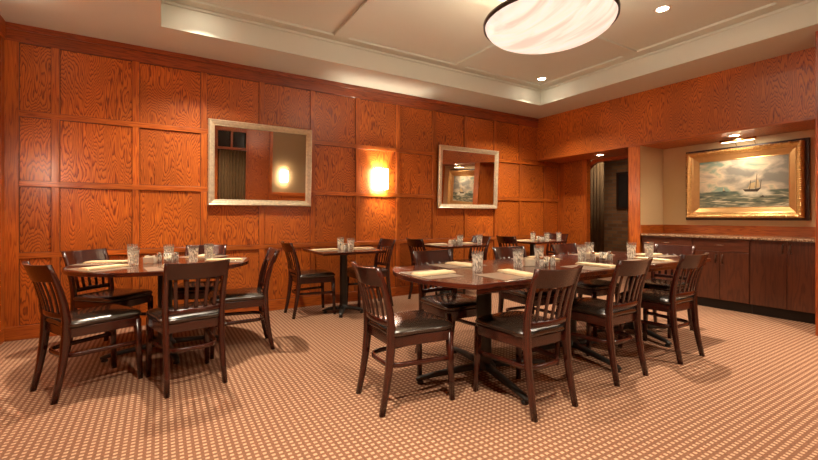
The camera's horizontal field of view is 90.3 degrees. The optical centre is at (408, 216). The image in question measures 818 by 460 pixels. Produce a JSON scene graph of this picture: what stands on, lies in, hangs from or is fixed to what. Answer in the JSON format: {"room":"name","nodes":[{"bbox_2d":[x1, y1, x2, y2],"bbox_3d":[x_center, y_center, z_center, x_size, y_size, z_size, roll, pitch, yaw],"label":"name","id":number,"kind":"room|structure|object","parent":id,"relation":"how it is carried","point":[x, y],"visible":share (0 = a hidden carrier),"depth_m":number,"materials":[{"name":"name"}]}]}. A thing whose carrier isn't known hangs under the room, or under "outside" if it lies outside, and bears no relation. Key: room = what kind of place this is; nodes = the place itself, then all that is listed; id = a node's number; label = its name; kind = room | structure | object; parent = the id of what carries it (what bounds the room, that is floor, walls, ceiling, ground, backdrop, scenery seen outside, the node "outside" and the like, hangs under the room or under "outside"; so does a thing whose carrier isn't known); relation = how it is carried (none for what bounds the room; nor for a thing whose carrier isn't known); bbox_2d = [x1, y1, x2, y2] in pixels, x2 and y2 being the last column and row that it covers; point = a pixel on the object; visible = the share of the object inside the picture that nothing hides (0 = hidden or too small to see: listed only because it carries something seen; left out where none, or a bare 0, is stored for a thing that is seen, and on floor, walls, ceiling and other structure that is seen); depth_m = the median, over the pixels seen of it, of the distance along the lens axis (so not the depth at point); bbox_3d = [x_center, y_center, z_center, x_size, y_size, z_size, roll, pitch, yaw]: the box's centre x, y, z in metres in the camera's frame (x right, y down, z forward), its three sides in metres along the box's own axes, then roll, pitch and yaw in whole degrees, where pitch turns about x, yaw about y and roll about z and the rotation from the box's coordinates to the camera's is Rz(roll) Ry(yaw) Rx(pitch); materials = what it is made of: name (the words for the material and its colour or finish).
{"room":"restaurant","nodes":[
{"label":"restaurant","id":0,"kind":"room"},
{"bbox_2d":[20,43,556,324],"bbox_3d":[-0.483,-0.475,5.818,7.930,3.250,0.120,0,0,-31],"label":"wall","id":1,"kind":"structure","parent":0,"point":[90,85],"depth_m":4.66,"materials":[{"name":"brown wood"}]},
{"bbox_2d":[5,284,437,341],"bbox_3d":[-0.425,1.085,5.772,7.780,0.130,0.020,0,0,-31],"label":"baseboard","id":2,"kind":"structure","parent":1,"relation":"attached to","point":[23,332],"depth_m":5.07,"materials":[{"name":"brown wood"}]},
{"bbox_2d":[208,118,311,206],"bbox_3d":[-1.757,-0.621,4.899,1.190,0.975,0.089,0,0,-31],"label":"wall mirror","id":3,"kind":"object","parent":1,"relation":"attached to","point":[250,164],"visible":1,"depth_m":4.88,"materials":[{"name":"beige mirror"}]},
{"bbox_2d":[5,22,538,127],"bbox_3d":[-0.690,-1.718,5.602,7.150,0.165,0.034,0,0,-31],"label":"trim","id":4,"kind":"structure","parent":1,"relation":"attached to","point":[21,33],"depth_m":4.74,"materials":[{"name":"brown wood"}]},
{"bbox_2d":[4,39,559,327],"bbox_3d":[-0.425,-0.310,5.772,7.780,2.660,0.018,0,0,-31],"label":"trim","id":5,"kind":"structure","parent":1,"relation":"attached to","point":[12,112],"depth_m":4.28,"materials":[{"name":"brown wood"}]},
{"bbox_2d":[374,168,387,189],"bbox_3d":[-0.400,-0.535,5.740,0.176,0.290,0.100,0,0,-31],"label":"wall sconce","id":6,"kind":"object","parent":1,"relation":"attached to","point":[380,174],"visible":1,"depth_m":5.69,"materials":[{"name":"white glass"}]},
{"bbox_2d":[437,145,498,208],"bbox_3d":[0.977,-0.621,6.565,1.220,0.975,0.089,0,0,-31],"label":"wall mirror","id":7,"kind":"object","parent":1,"relation":"attached to","point":[467,177],"visible":1,"depth_m":6.55,"materials":[{"name":"beige mirror"}]},
{"bbox_2d":[0,276,817,459],"bbox_3d":[1.479,1.200,4.443,9.850,0.100,7.950,0,0,-31],"label":"floor","id":8,"kind":"structure","parent":0,"point":[753,392],"depth_m":2.54,"materials":[{"name":"carpet"}]},
{"bbox_2d":[22,261,142,404],"bbox_3d":[-2.225,0.721,2.777,0.437,0.859,0.598,0,0,32],"label":"dining chair","id":9,"kind":"object","parent":8,"relation":"on","point":[67,324],"visible":1,"depth_m":2.68,"materials":[{"name":"brown wood"}]},
{"bbox_2d":[61,248,153,352],"bbox_3d":[-2.645,0.721,3.572,0.598,0.859,0.437,0,0,11],"label":"dining chair","id":10,"kind":"object","parent":8,"relation":"on","point":[121,296],"visible":0.6,"depth_m":3.50,"materials":[{"name":"brown wood"}]},
{"bbox_2d":[62,255,249,363],"bbox_3d":[-2.107,0.770,3.517,1.359,0.760,1.360,0,0,-31],"label":"round table","id":11,"kind":"object","parent":8,"relation":"on","point":[136,271],"visible":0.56,"depth_m":3.33,"materials":[{"name":"brown wood"}]},
{"bbox_2d":[69,263,115,265],"bbox_3d":[-2.604,0.388,3.462,0.280,0.002,0.380,0,0,-6],"label":"placemat","id":12,"kind":"object","parent":11,"relation":"on","point":[104,263],"visible":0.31,"depth_m":3.32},
{"bbox_2d":[83,260,127,262],"bbox_3d":[-2.575,0.380,3.465,0.300,0.014,0.116,0,0,-9],"label":"napkin","id":13,"kind":"object","parent":12,"relation":"on","point":[95,261],"visible":0.94,"depth_m":3.43,"materials":[{"name":"beige fabric"}]},
{"bbox_2d":[65,265,132,271],"bbox_3d":[-2.324,0.388,3.066,0.380,0.002,0.280,0,0,26],"label":"placemat","id":14,"kind":"object","parent":11,"relation":"on","point":[75,269],"visible":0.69,"depth_m":3.00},
{"bbox_2d":[78,264,129,270],"bbox_3d":[-2.311,0.380,3.093,0.116,0.014,0.300,0,0,23],"label":"napkin","id":15,"kind":"object","parent":14,"relation":"on","point":[114,265],"visible":1,"depth_m":3.08,"materials":[{"name":"beige fabric"}]},
{"bbox_2d":[127,247,139,265],"bbox_3d":[-2.217,0.318,3.275,0.086,0.142,0.086,0,0,28],"label":"water glass","id":16,"kind":"object","parent":11,"relation":"on","point":[133,252],"visible":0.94,"depth_m":3.25,"materials":[{"name":"white"}]},
{"bbox_2d":[143,255,156,263],"bbox_3d":[-2.181,0.356,3.426,0.084,0.068,0.054,0,0,-6],"label":"caddy","id":17,"kind":"object","parent":11,"relation":"on","point":[147,259],"visible":1,"depth_m":3.40,"materials":[{"name":"beige ceramic"}]},
{"bbox_2d":[144,266,163,271],"bbox_3d":[-1.797,0.388,3.125,0.380,0.002,0.280,0,0,-38],"label":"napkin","id":18,"kind":"object","parent":11,"relation":"on","point":[149,269],"visible":0.44,"depth_m":3.01,"materials":[{"name":"beige fabric"}]},
{"bbox_2d":[156,252,161,261],"bbox_3d":[-2.162,0.347,3.519,0.044,0.086,0.044,0,0,-31],"label":"salt shaker","id":19,"kind":"object","parent":11,"relation":"on","point":[158,254],"visible":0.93,"depth_m":3.51,"materials":[{"name":"clear glass"}]},
{"bbox_2d":[163,253,171,261],"bbox_3d":[-2.096,0.352,3.536,0.066,0.075,0.066,0,0,-31],"label":"votive candle","id":20,"kind":"object","parent":11,"relation":"on","point":[167,256],"visible":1,"depth_m":3.51,"materials":[{"name":"glass"}]},
{"bbox_2d":[163,244,173,259],"bbox_3d":[-2.160,0.318,3.661,0.086,0.142,0.086,0,0,31],"label":"water glass","id":21,"kind":"object","parent":11,"relation":"on","point":[168,248],"visible":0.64,"depth_m":3.63,"materials":[{"name":"white"}]},
{"bbox_2d":[173,252,178,261],"bbox_3d":[-2.039,0.347,3.559,0.044,0.086,0.044,0,0,-31],"label":"pepper shaker","id":22,"kind":"object","parent":11,"relation":"on","point":[175,254],"visible":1,"depth_m":3.54,"materials":[{"name":"clear glass"}]},
{"bbox_2d":[188,245,198,261],"bbox_3d":[-1.871,0.318,3.532,0.086,0.142,0.086,0,0,-15],"label":"water glass","id":23,"kind":"object","parent":11,"relation":"on","point":[193,250],"visible":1,"depth_m":3.50,"materials":[{"name":"white"}]},
{"bbox_2d":[204,243,213,258],"bbox_3d":[-1.861,0.318,3.784,0.086,0.142,0.086,0,0,15],"label":"water glass","id":24,"kind":"object","parent":11,"relation":"on","point":[208,247],"visible":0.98,"depth_m":3.76,"materials":[{"name":"white"}]},
{"bbox_3d":[-1.628,0.388,3.658,0.280,0.003,0.380,0,0,-16],"label":"placemat","id":25,"kind":"object","parent":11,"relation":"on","visible":0},
{"bbox_2d":[205,258,242,260],"bbox_3d":[-1.657,0.380,3.649,0.300,0.014,0.116,0,0,-19],"label":"napkin","id":26,"kind":"object","parent":25,"relation":"on","point":[216,259],"visible":0.84,"depth_m":3.62,"materials":[{"name":"beige fabric"}]},
{"bbox_2d":[145,259,229,398],"bbox_3d":[-1.554,0.721,2.869,0.437,0.859,0.598,0,0,-42],"label":"dining chair","id":27,"kind":"object","parent":8,"relation":"on","point":[166,319],"visible":1,"depth_m":2.73,"materials":[{"name":"brown wood"}]},
{"bbox_2d":[172,244,226,334],"bbox_3d":[-2.087,0.721,4.058,0.437,0.859,0.598,0,0,-11],"label":"dining chair","id":28,"kind":"object","parent":8,"relation":"on","point":[218,249],"visible":0.21,"depth_m":3.97,"materials":[{"name":"brown wood"}]},
{"bbox_2d":[208,247,279,358],"bbox_3d":[-1.454,0.721,3.606,0.598,0.859,0.437,0,0,-27],"label":"dining chair","id":29,"kind":"object","parent":8,"relation":"on","point":[238,298],"visible":0.91,"depth_m":3.51,"materials":[{"name":"brown wood"}]},
{"bbox_2d":[280,241,335,318],"bbox_3d":[-1.216,0.721,4.851,0.598,0.859,0.437,0,0,-31],"label":"dining chair","id":30,"kind":"object","parent":8,"relation":"on","point":[322,276],"visible":1,"depth_m":4.74,"materials":[{"name":"brown wood"}]},
{"bbox_2d":[303,246,385,317],"bbox_3d":[-0.786,0.770,4.884,0.760,0.760,0.750,0,0,-31],"label":"table","id":31,"kind":"object","parent":8,"relation":"on","point":[343,305],"visible":0.92,"depth_m":4.84,"materials":[{"name":"brown wood"}]},
{"bbox_2d":[308,249,340,251],"bbox_3d":[-0.987,0.388,4.762,0.280,0.002,0.380,0,0,-31],"label":"placemat","id":32,"kind":"object","parent":31,"relation":"on","point":[308,249],"visible":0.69,"depth_m":4.70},
{"bbox_2d":[312,248,338,250],"bbox_3d":[-0.982,0.380,4.765,0.300,0.014,0.116,0,0,-33],"label":"napkin","id":33,"kind":"object","parent":32,"relation":"on","point":[327,248],"visible":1,"depth_m":4.72,"materials":[{"name":"beige fabric"}]},
{"bbox_2d":[337,237,343,248],"bbox_3d":[-0.840,0.318,4.992,0.086,0.142,0.086,0,0,15],"label":"water glass","id":34,"kind":"object","parent":31,"relation":"on","point":[339,239],"visible":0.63,"depth_m":4.96,"materials":[{"name":"white"}]},
{"bbox_2d":[347,238,354,250],"bbox_3d":[-0.671,0.318,4.696,0.086,0.142,0.086,0,0,30],"label":"water glass","id":35,"kind":"object","parent":31,"relation":"on","point":[350,241],"visible":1,"depth_m":4.67,"materials":[{"name":"white"}]},
{"bbox_2d":[347,238,395,310],"bbox_3d":[-0.490,0.721,5.310,0.598,0.859,0.437,0,0,-31],"label":"dining chair","id":36,"kind":"object","parent":8,"relation":"on","point":[389,243],"visible":0.6,"depth_m":5.26,"materials":[{"name":"brown wood"}]},
{"bbox_2d":[351,262,454,417],"bbox_3d":[-0.059,0.721,2.607,0.598,0.859,0.437,0,0,-29],"label":"dining chair","id":37,"kind":"object","parent":8,"relation":"on","point":[414,327],"visible":1,"depth_m":2.49,"materials":[{"name":"brown wood"}]},
{"bbox_2d":[406,238,451,298],"bbox_3d":[0.275,0.721,5.671,0.598,0.859,0.437,0,0,-31],"label":"dining chair","id":38,"kind":"object","parent":8,"relation":"on","point":[412,243],"visible":0.33,"depth_m":5.58,"materials":[{"name":"brown wood"}]},
{"bbox_2d":[412,249,475,352],"bbox_3d":[0.329,0.721,3.361,0.437,0.859,0.598,0,0,-31],"label":"dining chair","id":39,"kind":"object","parent":8,"relation":"on","point":[454,306],"visible":0.62,"depth_m":3.32,"materials":[{"name":"brown wood"}]},
{"bbox_2d":[424,242,487,294],"bbox_3d":[0.588,0.770,5.838,0.760,0.760,0.750,0,0,-31],"label":"table","id":40,"kind":"object","parent":8,"relation":"on","point":[449,246],"visible":0.42,"depth_m":5.58,"materials":[{"name":"brown wood"}]},
{"bbox_2d":[457,235,462,244],"bbox_3d":[0.708,0.318,5.642,0.086,0.142,0.086,0,0,-5],"label":"water glass","id":41,"kind":"object","parent":40,"relation":"on","point":[459,237],"visible":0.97,"depth_m":5.61,"materials":[{"name":"white"}]},
{"bbox_2d":[477,234,482,244],"bbox_3d":[0.999,0.318,5.761,0.086,0.142,0.086,0,0,-36],"label":"water glass","id":42,"kind":"object","parent":40,"relation":"on","point":[479,236],"visible":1,"depth_m":5.73,"materials":[{"name":"white"}]},
{"bbox_2d":[454,235,490,293],"bbox_3d":[0.922,0.721,6.183,0.598,0.859,0.437,0,0,-31],"label":"dining chair","id":43,"kind":"object","parent":8,"relation":"on","point":[485,239],"visible":0.36,"depth_m":6.22,"materials":[{"name":"brown wood"}]},
{"bbox_2d":[393,260,583,404],"bbox_3d":[0.501,0.770,2.951,1.160,0.760,1.046,0,0,-31],"label":"square table","id":44,"kind":"object","parent":8,"relation":"on","point":[484,287],"visible":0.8,"depth_m":2.86,"materials":[{"name":"brown wood"}]},
{"bbox_2d":[399,269,462,278],"bbox_3d":[0.145,0.388,2.770,0.280,0.002,0.380,0,0,-31],"label":"placemat","id":45,"kind":"object","parent":44,"relation":"on","point":[448,275],"visible":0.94,"depth_m":2.69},
{"bbox_2d":[412,269,455,275],"bbox_3d":[0.171,0.380,2.785,0.300,0.014,0.116,0,0,-35],"label":"napkin","id":46,"kind":"object","parent":45,"relation":"on","point":[443,271],"visible":1,"depth_m":2.75,"materials":[{"name":"beige fabric"}]},
{"bbox_2d":[429,262,485,267],"bbox_3d":[0.393,0.388,3.296,0.380,0.002,0.280,0,0,-31],"label":"placemat","id":47,"kind":"object","parent":44,"relation":"on","point":[444,265],"visible":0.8,"depth_m":3.25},
{"bbox_2d":[445,261,472,266],"bbox_3d":[0.434,0.380,3.285,0.116,0.014,0.300,0,0,-36],"label":"napkin","id":48,"kind":"object","parent":47,"relation":"on","point":[454,262],"visible":0.8,"depth_m":3.27,"materials":[{"name":"beige fabric"}]},
{"bbox_2d":[472,251,483,271],"bbox_3d":[0.495,0.318,2.936,0.086,0.142,0.086,0,0,26],"label":"water glass","id":49,"kind":"object","parent":44,"relation":"on","point":[477,256],"visible":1,"depth_m":2.91,"materials":[{"name":"white"}]},
{"bbox_2d":[475,272,532,279],"bbox_3d":[0.674,0.388,2.718,0.380,0.002,0.280,0,0,-31],"label":"placemat","id":50,"kind":"object","parent":44,"relation":"on","point":[498,275],"visible":0.56,"depth_m":2.65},
{"bbox_2d":[497,269,532,276],"bbox_3d":[0.744,0.380,2.795,0.116,0.014,0.300,0,0,-25],"label":"napkin","id":51,"kind":"object","parent":50,"relation":"on","point":[510,271],"visible":0.91,"depth_m":2.76,"materials":[{"name":"beige fabric"}]},
{"bbox_2d":[513,248,523,267],"bbox_3d":[0.848,0.318,3.163,0.086,0.142,0.086,0,0,44],"label":"water glass","id":52,"kind":"object","parent":44,"relation":"on","point":[517,252],"visible":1,"depth_m":3.13,"materials":[{"name":"white"}]},
{"bbox_2d":[523,257,534,265],"bbox_3d":[0.954,0.356,3.239,0.084,0.068,0.054,0,0,-6],"label":"caddy","id":53,"kind":"object","parent":44,"relation":"on","point":[526,261],"visible":0.86,"depth_m":3.21,"materials":[{"name":"beige ceramic"}]},
{"bbox_2d":[539,256,544,267],"bbox_3d":[1.028,0.347,3.156,0.044,0.086,0.044,0,0,-31],"label":"salt shaker","id":54,"kind":"object","parent":44,"relation":"on","point":[541,258],"visible":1,"depth_m":3.14,"materials":[{"name":"clear glass"}]},
{"bbox_2d":[496,236,517,258],"bbox_3d":[1.689,0.721,6.368,0.598,0.859,0.437,0,0,-31],"label":"dining chair","id":55,"kind":"object","parent":8,"relation":"on","point":[501,239],"visible":0.31,"depth_m":6.20,"materials":[{"name":"brown wood"}]},
{"bbox_2d":[492,246,561,314],"bbox_3d":[1.099,0.721,3.813,0.437,0.859,0.598,0,0,-28],"label":"dining chair","id":56,"kind":"object","parent":8,"relation":"on","point":[518,296],"visible":0.39,"depth_m":3.75,"materials":[{"name":"brown wood"}]},
{"bbox_2d":[473,265,583,422],"bbox_3d":[0.750,0.721,2.565,0.437,0.859,0.598,0,0,-31],"label":"dining chair","id":57,"kind":"object","parent":8,"relation":"on","point":[525,330],"visible":1,"depth_m":2.43,"materials":[{"name":"brown wood"}]},
{"bbox_2d":[517,239,566,255],"bbox_3d":[2.055,0.770,6.756,0.760,0.760,0.750,0,0,-31],"label":"table","id":58,"kind":"object","parent":8,"relation":"on","point":[535,242],"visible":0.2,"depth_m":6.51,"materials":[{"name":"brown wood"}]},
{"bbox_2d":[543,233,567,255],"bbox_3d":[2.445,0.721,7.086,0.598,0.859,0.437,0,0,-31],"label":"dining chair","id":59,"kind":"object","parent":8,"relation":"on","point":[552,236],"visible":0.31,"depth_m":7.26,"materials":[{"name":"brown wood"}]},
{"bbox_2d":[492,255,656,372],"bbox_3d":[1.381,0.770,3.499,1.046,0.760,1.046,0,0,-31],"label":"square table","id":60,"kind":"object","parent":8,"relation":"on","point":[576,343],"visible":0.38,"depth_m":3.38,"materials":[{"name":"brown wood"}]},
{"bbox_2d":[534,245,543,261],"bbox_3d":[1.124,0.318,3.518,0.086,0.142,0.086,0,0,-44],"label":"water glass","id":61,"kind":"object","parent":60,"relation":"on","point":[538,249],"visible":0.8,"depth_m":3.49,"materials":[{"name":"white"}]},
{"bbox_2d":[544,256,548,266],"bbox_3d":[1.073,0.352,3.218,0.066,0.075,0.066,0,0,-31],"label":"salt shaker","id":62,"kind":"object","parent":60,"relation":"on","point":[546,259],"visible":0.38,"depth_m":3.19,"materials":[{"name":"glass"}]},
{"bbox_2d":[550,255,555,265],"bbox_3d":[1.143,0.347,3.237,0.044,0.086,0.044,0,0,-31],"label":"pepper shaker","id":63,"kind":"object","parent":60,"relation":"on","point":[552,257],"visible":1,"depth_m":3.22,"materials":[{"name":"clear glass"}]},
{"bbox_2d":[577,244,586,260],"bbox_3d":[1.545,0.318,3.634,0.086,0.142,0.086,0,0,-37],"label":"water glass","id":64,"kind":"object","parent":60,"relation":"on","point":[582,248],"visible":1,"depth_m":3.60,"materials":[{"name":"white"}]},
{"bbox_2d":[560,265,614,270],"bbox_3d":[1.417,0.388,3.170,0.380,0.002,0.280,0,0,-31],"label":"placemat","id":65,"kind":"object","parent":60,"relation":"on","point":[588,267],"visible":0.51,"depth_m":3.12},
{"bbox_2d":[575,262,615,267],"bbox_3d":[1.496,0.380,3.253,0.116,0.014,0.300,0,0,-35],"label":"napkin","id":66,"kind":"object","parent":65,"relation":"on","point":[579,263],"visible":0.98,"depth_m":3.21,"materials":[{"name":"beige fabric"}]},
{"bbox_2d":[590,251,595,260],"bbox_3d":[1.636,0.347,3.619,0.044,0.086,0.044,0,0,-31],"label":"salt shaker","id":67,"kind":"object","parent":60,"relation":"on","point":[592,255],"visible":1,"depth_m":3.60,"materials":[{"name":"clear glass"}]},
{"bbox_2d":[599,252,606,260],"bbox_3d":[1.722,0.352,3.613,0.066,0.075,0.066,0,0,-31],"label":"votive candle","id":68,"kind":"object","parent":60,"relation":"on","point":[602,255],"visible":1,"depth_m":3.59,"materials":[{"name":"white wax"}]},
{"bbox_2d":[607,251,611,260],"bbox_3d":[1.792,0.347,3.632,0.044,0.086,0.044,0,0,-31],"label":"pepper shaker","id":69,"kind":"object","parent":60,"relation":"on","point":[609,253],"visible":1,"depth_m":3.62,"materials":[{"name":"clear glass"}]},
{"bbox_2d":[551,243,619,336],"bbox_3d":[1.817,0.721,4.244,0.437,0.859,0.598,0,0,-31],"label":"dining chair","id":70,"kind":"object","parent":8,"relation":"on","point":[593,288],"visible":0.43,"depth_m":4.05,"materials":[{"name":"brown wood"}]},
{"bbox_2d":[590,160,603,251],"bbox_3d":[3.747,-0.120,8.108,0.062,2.500,0.370,0,0,-31],"label":"curtain","id":71,"kind":"object","parent":8,"relation":"on","point":[597,172],"visible":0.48,"depth_m":8.08,"materials":[{"name":"brown fabric"}]},
{"bbox_2d":[555,257,653,386],"bbox_3d":[1.459,0.721,3.044,0.437,0.859,0.598,0,0,-31],"label":"dining chair","id":72,"kind":"object","parent":8,"relation":"on","point":[601,314],"visible":0.88,"depth_m":2.90,"materials":[{"name":"brown wood"}]},
{"bbox_2d":[590,155,627,170],"bbox_3d":[3.653,0.035,7.266,0.080,2.230,1.190,0,0,-31],"label":"door frame","id":73,"kind":"structure","parent":8,"relation":"on","point":[594,162],"depth_m":7.36,"materials":[{"name":"brown wood"}]},
{"bbox_2d":[564,251,710,346],"bbox_3d":[2.195,0.770,4.019,0.948,0.760,0.980,0,0,-31],"label":"square table","id":74,"kind":"object","parent":8,"relation":"on","point":[618,255],"visible":0.32,"depth_m":3.87,"materials":[{"name":"brown wood"}]},
{"bbox_2d":[585,242,593,251],"bbox_3d":[1.755,0.318,3.962,0.086,0.142,0.086,0,0,32],"label":"water glass","id":75,"kind":"object","parent":74,"relation":"on","point":[590,245],"visible":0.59,"depth_m":3.93,"materials":[{"name":"white"}]},
{"bbox_2d":[626,242,635,257],"bbox_3d":[2.142,0.318,3.922,0.086,0.142,0.086,0,0,4],"label":"water glass","id":76,"kind":"object","parent":74,"relation":"on","point":[631,246],"visible":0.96,"depth_m":3.89,"materials":[{"name":"white"}]},
{"bbox_2d":[644,242,653,256],"bbox_3d":[2.338,0.318,3.966,0.086,0.142,0.086,0,0,-32],"label":"water glass","id":77,"kind":"object","parent":74,"relation":"on","point":[649,246],"visible":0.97,"depth_m":3.94,"materials":[{"name":"white"}]},
{"bbox_2d":[624,259,674,263],"bbox_3d":[2.135,0.388,3.607,0.380,0.002,0.280,0,0,-31],"label":"placemat","id":78,"kind":"object","parent":74,"relation":"on","point":[652,262],"visible":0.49,"depth_m":3.54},
{"bbox_2d":[633,257,672,261],"bbox_3d":[2.205,0.380,3.685,0.116,0.014,0.300,0,0,-26],"label":"napkin","id":79,"kind":"object","parent":78,"relation":"on","point":[644,258],"visible":0.85,"depth_m":3.61,"materials":[{"name":"beige fabric"}]},
{"bbox_2d":[636,253,674,256],"bbox_3d":[2.471,0.388,4.152,0.280,0.002,0.380,0,0,-31],"label":"placemat","id":80,"kind":"object","parent":74,"relation":"on","point":[636,253],"visible":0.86,"depth_m":4.09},
{"bbox_2d":[618,252,709,364],"bbox_3d":[2.167,0.721,3.458,0.437,0.859,0.598,0,0,-31],"label":"dining chair","id":81,"kind":"object","parent":8,"relation":"on","point":[671,302],"visible":0.91,"depth_m":3.32,"materials":[{"name":"brown wood"}]},
{"bbox_2d":[642,236,692,282],"bbox_3d":[3.762,0.709,5.732,0.610,0.882,0.645,0,0,-31],"label":"base cabinet","id":82,"kind":"object","parent":8,"relation":"on","point":[688,241],"visible":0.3,"depth_m":5.57,"materials":[{"name":"brown wood"}]},
{"bbox_2d":[644,244,695,338],"bbox_3d":[2.599,0.721,4.171,0.598,0.859,0.437,0,0,-31],"label":"dining chair","id":83,"kind":"object","parent":8,"relation":"on","point":[652,282],"visible":0.4,"depth_m":4.17,"materials":[{"name":"brown wood"}]},
{"bbox_2d":[693,238,751,313],"bbox_3d":[4.089,0.709,5.195,0.610,0.882,0.603,0,0,-31],"label":"base cabinet","id":84,"kind":"object","parent":8,"relation":"on","point":[724,283],"visible":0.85,"depth_m":5.01,"materials":[{"name":"brown wood"}]},
{"bbox_2d":[750,240,814,323],"bbox_3d":[4.421,0.709,4.651,0.610,0.882,0.665,0,0,-31],"label":"base cabinet","id":85,"kind":"object","parent":8,"relation":"on","point":[782,273],"visible":1,"depth_m":4.54,"materials":[{"name":"brown wood"}]},
{"bbox_2d":[641,233,814,241],"bbox_3d":[4.101,0.253,5.184,0.629,0.026,1.940,0,0,-31],"label":"countertop","id":86,"kind":"structure","parent":85,"relation":"on","point":[745,237],"depth_m":5.01,"materials":[{"name":"stone"}]},
{"bbox_2d":[0,0,817,118],"bbox_3d":[1.133,-1.975,3.214,7.980,0.350,6.210,0,0,-31],"label":"ceiling","id":87,"kind":"structure","parent":0,"point":[446,33],"depth_m":4.48,"materials":[{"name":"paint"}]},
{"bbox_2d":[161,0,814,90],"bbox_3d":[1.105,-2.035,3.203,5.220,0.030,4.680,0,0,-31],"label":"trim","id":88,"kind":"structure","parent":87,"relation":"attached to","point":[162,1],"depth_m":4.66,"materials":[{"name":"paint"}]},
{"bbox_2d":[483,0,620,53],"bbox_3d":[1.100,-1.728,3.211,1.012,0.695,1.012,0,0,-31],"label":"pendant","id":89,"kind":"object","parent":87,"relation":"hanging from","point":[516,26],"visible":1,"depth_m":3.01,"materials":[{"name":"white glass"}]},
{"bbox_2d":[653,5,671,12],"bbox_3d":[2.528,-2.072,4.058,0.164,0.006,0.164,0,0,-31],"label":"recessed light","id":90,"kind":"object","parent":87,"relation":"in","point":[663,8],"visible":1,"depth_m":4.05,"materials":[{"name":"beige glass"}]},
{"bbox_2d":[564,160,589,243],"bbox_3d":[3.080,0.060,7.591,0.100,2.180,0.600,0,0,-31],"label":"wall","id":91,"kind":"structure","parent":0,"point":[572,170],"depth_m":7.53,"materials":[{"name":"brown wood"}]},
{"bbox_2d":[560,160,586,243],"bbox_3d":[3.043,0.060,7.545,0.012,2.180,0.560,0,0,-31],"label":"trim","id":92,"kind":"structure","parent":91,"relation":"attached to","point":[584,162],"depth_m":7.37,"materials":[{"name":"brown wood"}]},
{"bbox_2d":[604,159,627,251],"bbox_3d":[4.470,-0.200,8.520,0.100,2.700,4.100,0,0,-31],"label":"wall","id":93,"kind":"structure","parent":0,"point":[615,220],"depth_m":8.64,"materials":[{"name":"wood"}]},
{"bbox_2d":[616,172,627,208],"bbox_3d":[4.451,-0.550,8.426,0.030,0.760,0.320,0,0,-31],"label":"wall picture","id":94,"kind":"object","parent":93,"relation":"attached to","point":[621,177],"visible":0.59,"depth_m":8.46,"materials":[{"name":"brown"}]},
{"bbox_2d":[640,233,645,252],"bbox_3d":[3.603,0.060,6.139,0.718,2.180,0.153,0,0,-31],"label":"wall","id":95,"kind":"structure","parent":0,"point":[641,246],"depth_m":5.91,"materials":[{"name":"brown wood"}]},
{"bbox_2d":[628,146,639,252],"bbox_3d":[3.555,0.060,6.110,0.630,2.180,0.177,0,0,-31],"label":"trim","id":96,"kind":"structure","parent":95,"relation":"attached to","point":[633,152],"depth_m":5.94,"materials":[{"name":"brown wood"}]},
{"bbox_2d":[641,225,814,237],"bbox_3d":[4.116,0.177,5.201,0.618,0.125,1.960,0,0,-31],"label":"trim","id":97,"kind":"structure","parent":95,"relation":"attached to","point":[783,231],"depth_m":5.42,"materials":[{"name":"brown wood"}]},
{"bbox_2d":[537,47,814,162],"bbox_3d":[3.665,-1.565,6.026,0.730,1.070,3.840,0,0,-31],"label":"wall","id":98,"kind":"structure","parent":0,"point":[781,88],"depth_m":5.28,"materials":[{"name":"brown wood"}]},
{"bbox_2d":[538,117,814,160],"bbox_3d":[3.357,-1.045,5.819,0.012,0.030,3.805,0,0,-31],"label":"trim","id":99,"kind":"structure","parent":98,"relation":"attached to","point":[809,118],"depth_m":5.27,"materials":[{"name":"brown wood"}]},
{"bbox_2d":[640,129,814,237],"bbox_3d":[4.156,0.060,5.232,0.718,2.180,1.972,0,0,-31],"label":"wall niche","id":100,"kind":"object","parent":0,"point":[662,171],"visible":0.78,"depth_m":5.97,"materials":[{"name":"beige paint"}]},
{"bbox_2d":[719,136,756,145],"bbox_3d":[4.288,-0.974,5.247,0.279,0.069,0.380,0,0,-31],"label":"picture light","id":101,"kind":"object","parent":100,"relation":"attached to","point":[751,137],"visible":1,"depth_m":5.17,"materials":[{"name":"gold metal"}]},
{"bbox_2d":[686,137,810,220],"bbox_3d":[4.324,-0.445,5.311,0.141,0.975,1.310,0,0,-31],"label":"framed painting","id":102,"kind":"object","parent":100,"relation":"attached to","point":[769,180],"visible":1,"depth_m":5.21,"materials":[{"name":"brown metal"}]},
{"bbox_3d":[-2.245,-0.475,1.167,0.120,3.250,6.230,0,0,-31],"label":"wall","id":103,"kind":"structure","parent":0,"visible":0},
{"bbox_2d":[0,328,4,344],"bbox_3d":[-2.175,1.085,1.187,0.020,0.130,5.990,0,0,-31],"label":"baseboard","id":104,"kind":"structure","parent":103,"relation":"attached to","point":[2,332],"depth_m":3.70,"materials":[{"name":"brown wood"}]},
{"bbox_2d":[0,15,5,329],"bbox_3d":[-2.171,-0.390,1.189,0.030,2.820,5.990,0,0,-31],"label":"trim","id":105,"kind":"structure","parent":103,"relation":"attached to","point":[2,21],"depth_m":3.68,"materials":[{"name":"brown wood"}]},
{"bbox_3d":[5.058,-0.475,3.298,1.190,3.250,2.270,0,0,-31],"label":"wall","id":106,"kind":"structure","parent":0,"visible":0},
{"bbox_2d":[815,31,817,335],"bbox_3d":[4.515,-0.325,3.026,0.021,2.950,2.171,0,0,-31],"label":"trim","id":107,"kind":"structure","parent":106,"relation":"attached to","point":[816,32],"depth_m":3.94,"materials":[{"name":"brown wood"}]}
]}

